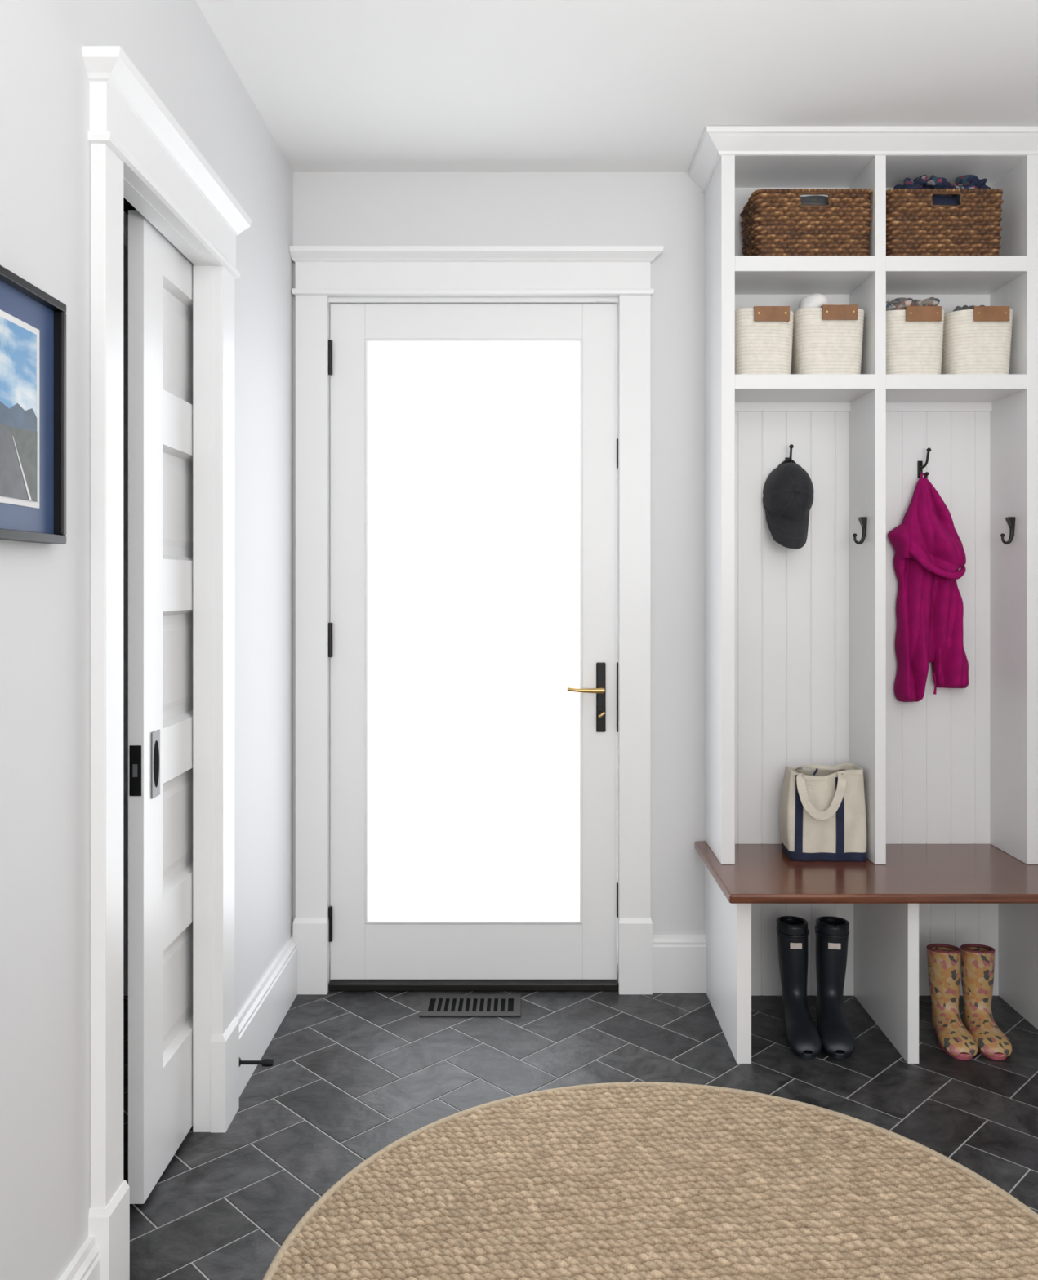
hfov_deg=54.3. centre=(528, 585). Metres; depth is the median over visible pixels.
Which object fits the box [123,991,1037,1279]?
floor
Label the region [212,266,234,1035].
door frame
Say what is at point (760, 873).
seat
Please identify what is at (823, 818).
tote bag
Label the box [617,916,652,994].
plinth
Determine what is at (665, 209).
wall
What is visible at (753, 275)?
shelf
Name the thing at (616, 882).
strip
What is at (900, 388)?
shelf
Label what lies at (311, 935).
plinth
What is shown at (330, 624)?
hinge
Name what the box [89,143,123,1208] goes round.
door frame
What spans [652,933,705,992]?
baseboard
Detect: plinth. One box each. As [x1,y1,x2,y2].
[88,1179,129,1279]
[210,1017,239,1132]
[292,916,328,994]
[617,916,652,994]
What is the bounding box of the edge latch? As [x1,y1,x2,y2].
[129,745,141,795]
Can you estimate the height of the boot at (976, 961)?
0.243 m
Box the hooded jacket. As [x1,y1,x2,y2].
[887,473,968,702]
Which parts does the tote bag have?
handle, handle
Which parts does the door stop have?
rod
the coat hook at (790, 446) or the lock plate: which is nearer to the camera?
the coat hook at (790, 446)
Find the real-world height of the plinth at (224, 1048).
0.218 m
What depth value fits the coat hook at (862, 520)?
2.91 m
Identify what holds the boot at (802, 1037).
on the floor
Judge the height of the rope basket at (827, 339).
0.241 m
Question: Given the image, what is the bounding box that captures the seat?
[694,841,1037,903]
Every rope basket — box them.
[734,306,793,373]
[790,293,863,373]
[885,297,943,373]
[940,305,1012,373]
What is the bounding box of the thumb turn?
[597,711,604,718]
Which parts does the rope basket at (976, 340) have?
leather handle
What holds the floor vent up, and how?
in the floor
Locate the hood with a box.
[901,477,965,579]
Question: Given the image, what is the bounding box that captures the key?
[597,711,604,718]
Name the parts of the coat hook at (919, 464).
plate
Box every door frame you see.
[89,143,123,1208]
[192,263,212,1132]
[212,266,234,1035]
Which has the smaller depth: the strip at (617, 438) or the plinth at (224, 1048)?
the plinth at (224, 1048)
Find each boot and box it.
[775,915,821,1059]
[814,915,855,1059]
[926,943,977,1059]
[960,943,1012,1059]
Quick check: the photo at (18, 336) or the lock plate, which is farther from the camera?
the lock plate
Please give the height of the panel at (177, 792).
0.240 m
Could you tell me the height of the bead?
1.801 m
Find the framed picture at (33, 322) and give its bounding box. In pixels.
[0,265,66,543]
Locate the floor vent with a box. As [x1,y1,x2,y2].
[418,994,520,1017]
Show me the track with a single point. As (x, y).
(126, 206)
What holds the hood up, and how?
attached to the hooded jacket
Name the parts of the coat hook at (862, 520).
hook arm, flared plate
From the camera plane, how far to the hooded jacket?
2.99 m
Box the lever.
[566,687,603,693]
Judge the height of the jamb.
0.044 m
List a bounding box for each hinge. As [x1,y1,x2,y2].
[328,340,332,375]
[328,622,332,657]
[328,906,332,942]
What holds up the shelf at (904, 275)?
attached to the unit
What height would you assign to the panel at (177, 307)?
0.238 m
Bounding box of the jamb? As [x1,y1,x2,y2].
[123,177,211,266]
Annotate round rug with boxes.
[262,1081,1037,1279]
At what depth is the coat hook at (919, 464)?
3.05 m
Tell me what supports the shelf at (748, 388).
attached to the unit
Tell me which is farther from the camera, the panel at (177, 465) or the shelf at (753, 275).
the shelf at (753, 275)
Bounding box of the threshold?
[328,977,617,991]
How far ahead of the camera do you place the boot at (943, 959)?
2.76 m
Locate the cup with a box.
[153,740,159,786]
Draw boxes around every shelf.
[734,256,874,294]
[734,373,874,402]
[885,256,1026,294]
[885,373,1026,402]
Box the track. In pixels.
[123,197,136,214]
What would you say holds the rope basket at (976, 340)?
on the unit
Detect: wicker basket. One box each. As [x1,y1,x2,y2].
[739,188,872,256]
[885,174,1003,256]
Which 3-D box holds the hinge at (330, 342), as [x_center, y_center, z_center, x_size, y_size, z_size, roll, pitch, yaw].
[-0.607,-0.698,3.102,0.014,0.105,0.014,0,0,0]
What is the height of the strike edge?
0.213 m
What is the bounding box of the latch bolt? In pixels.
[132,764,137,777]
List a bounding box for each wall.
[0,0,293,1279]
[293,172,705,933]
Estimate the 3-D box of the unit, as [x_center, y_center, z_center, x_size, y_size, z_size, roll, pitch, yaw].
[0.980,-0.012,2.861,0.979,2.504,0.477,0,0,0]
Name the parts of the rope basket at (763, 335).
leather handle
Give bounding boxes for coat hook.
[784,444,793,462]
[852,516,866,544]
[916,448,930,479]
[1000,516,1014,544]
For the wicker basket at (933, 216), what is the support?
on the unit
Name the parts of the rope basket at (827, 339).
leather handle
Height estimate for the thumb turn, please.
0.022 m
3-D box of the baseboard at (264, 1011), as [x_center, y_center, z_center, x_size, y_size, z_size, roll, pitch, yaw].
[-0.710,1.153,2.749,0.020,0.175,0.698,0,0,0]
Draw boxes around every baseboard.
[235,934,297,1096]
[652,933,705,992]
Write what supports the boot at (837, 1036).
on the floor
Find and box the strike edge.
[616,662,617,732]
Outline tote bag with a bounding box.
[779,763,866,862]
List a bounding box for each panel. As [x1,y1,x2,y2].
[162,275,192,404]
[162,444,192,560]
[162,609,192,728]
[162,768,192,897]
[162,921,192,1067]
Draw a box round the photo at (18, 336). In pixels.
[0,316,37,502]
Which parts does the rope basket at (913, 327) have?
leather handle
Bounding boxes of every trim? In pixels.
[295,295,649,918]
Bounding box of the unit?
[688,125,1037,1063]
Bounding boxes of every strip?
[616,438,617,468]
[616,882,617,917]
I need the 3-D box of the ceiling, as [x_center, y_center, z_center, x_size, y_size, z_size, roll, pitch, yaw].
[-0.075,-1.315,0.680,3.290,0.100,5.160,0,0,0]
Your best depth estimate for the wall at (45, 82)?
1.62 m
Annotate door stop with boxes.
[239,1057,273,1066]
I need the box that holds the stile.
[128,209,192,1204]
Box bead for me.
[364,338,582,924]
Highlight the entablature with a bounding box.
[288,245,663,297]
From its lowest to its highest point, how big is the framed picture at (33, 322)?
0.360 m
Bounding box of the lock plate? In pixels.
[595,662,605,732]
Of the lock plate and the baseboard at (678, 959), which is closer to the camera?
the baseboard at (678, 959)
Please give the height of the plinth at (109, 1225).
0.218 m
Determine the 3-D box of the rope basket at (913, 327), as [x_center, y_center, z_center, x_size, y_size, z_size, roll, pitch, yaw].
[1.096,-0.712,2.937,0.187,0.240,0.196,0,0,0]
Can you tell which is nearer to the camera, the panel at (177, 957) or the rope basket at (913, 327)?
the panel at (177, 957)
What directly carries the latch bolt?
attached to the edge latch
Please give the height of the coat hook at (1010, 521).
0.078 m
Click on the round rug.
(624, 1180)
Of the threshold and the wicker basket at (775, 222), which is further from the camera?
the threshold
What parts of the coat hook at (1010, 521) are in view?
hook arm, flared plate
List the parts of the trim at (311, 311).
casing leg, casing leg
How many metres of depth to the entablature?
3.08 m
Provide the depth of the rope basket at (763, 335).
2.86 m
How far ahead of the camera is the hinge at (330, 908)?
3.10 m
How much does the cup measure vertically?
0.096 m
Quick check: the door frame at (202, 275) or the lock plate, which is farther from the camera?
the lock plate
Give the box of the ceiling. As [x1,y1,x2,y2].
[195,0,1037,172]
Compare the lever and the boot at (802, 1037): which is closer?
the boot at (802, 1037)

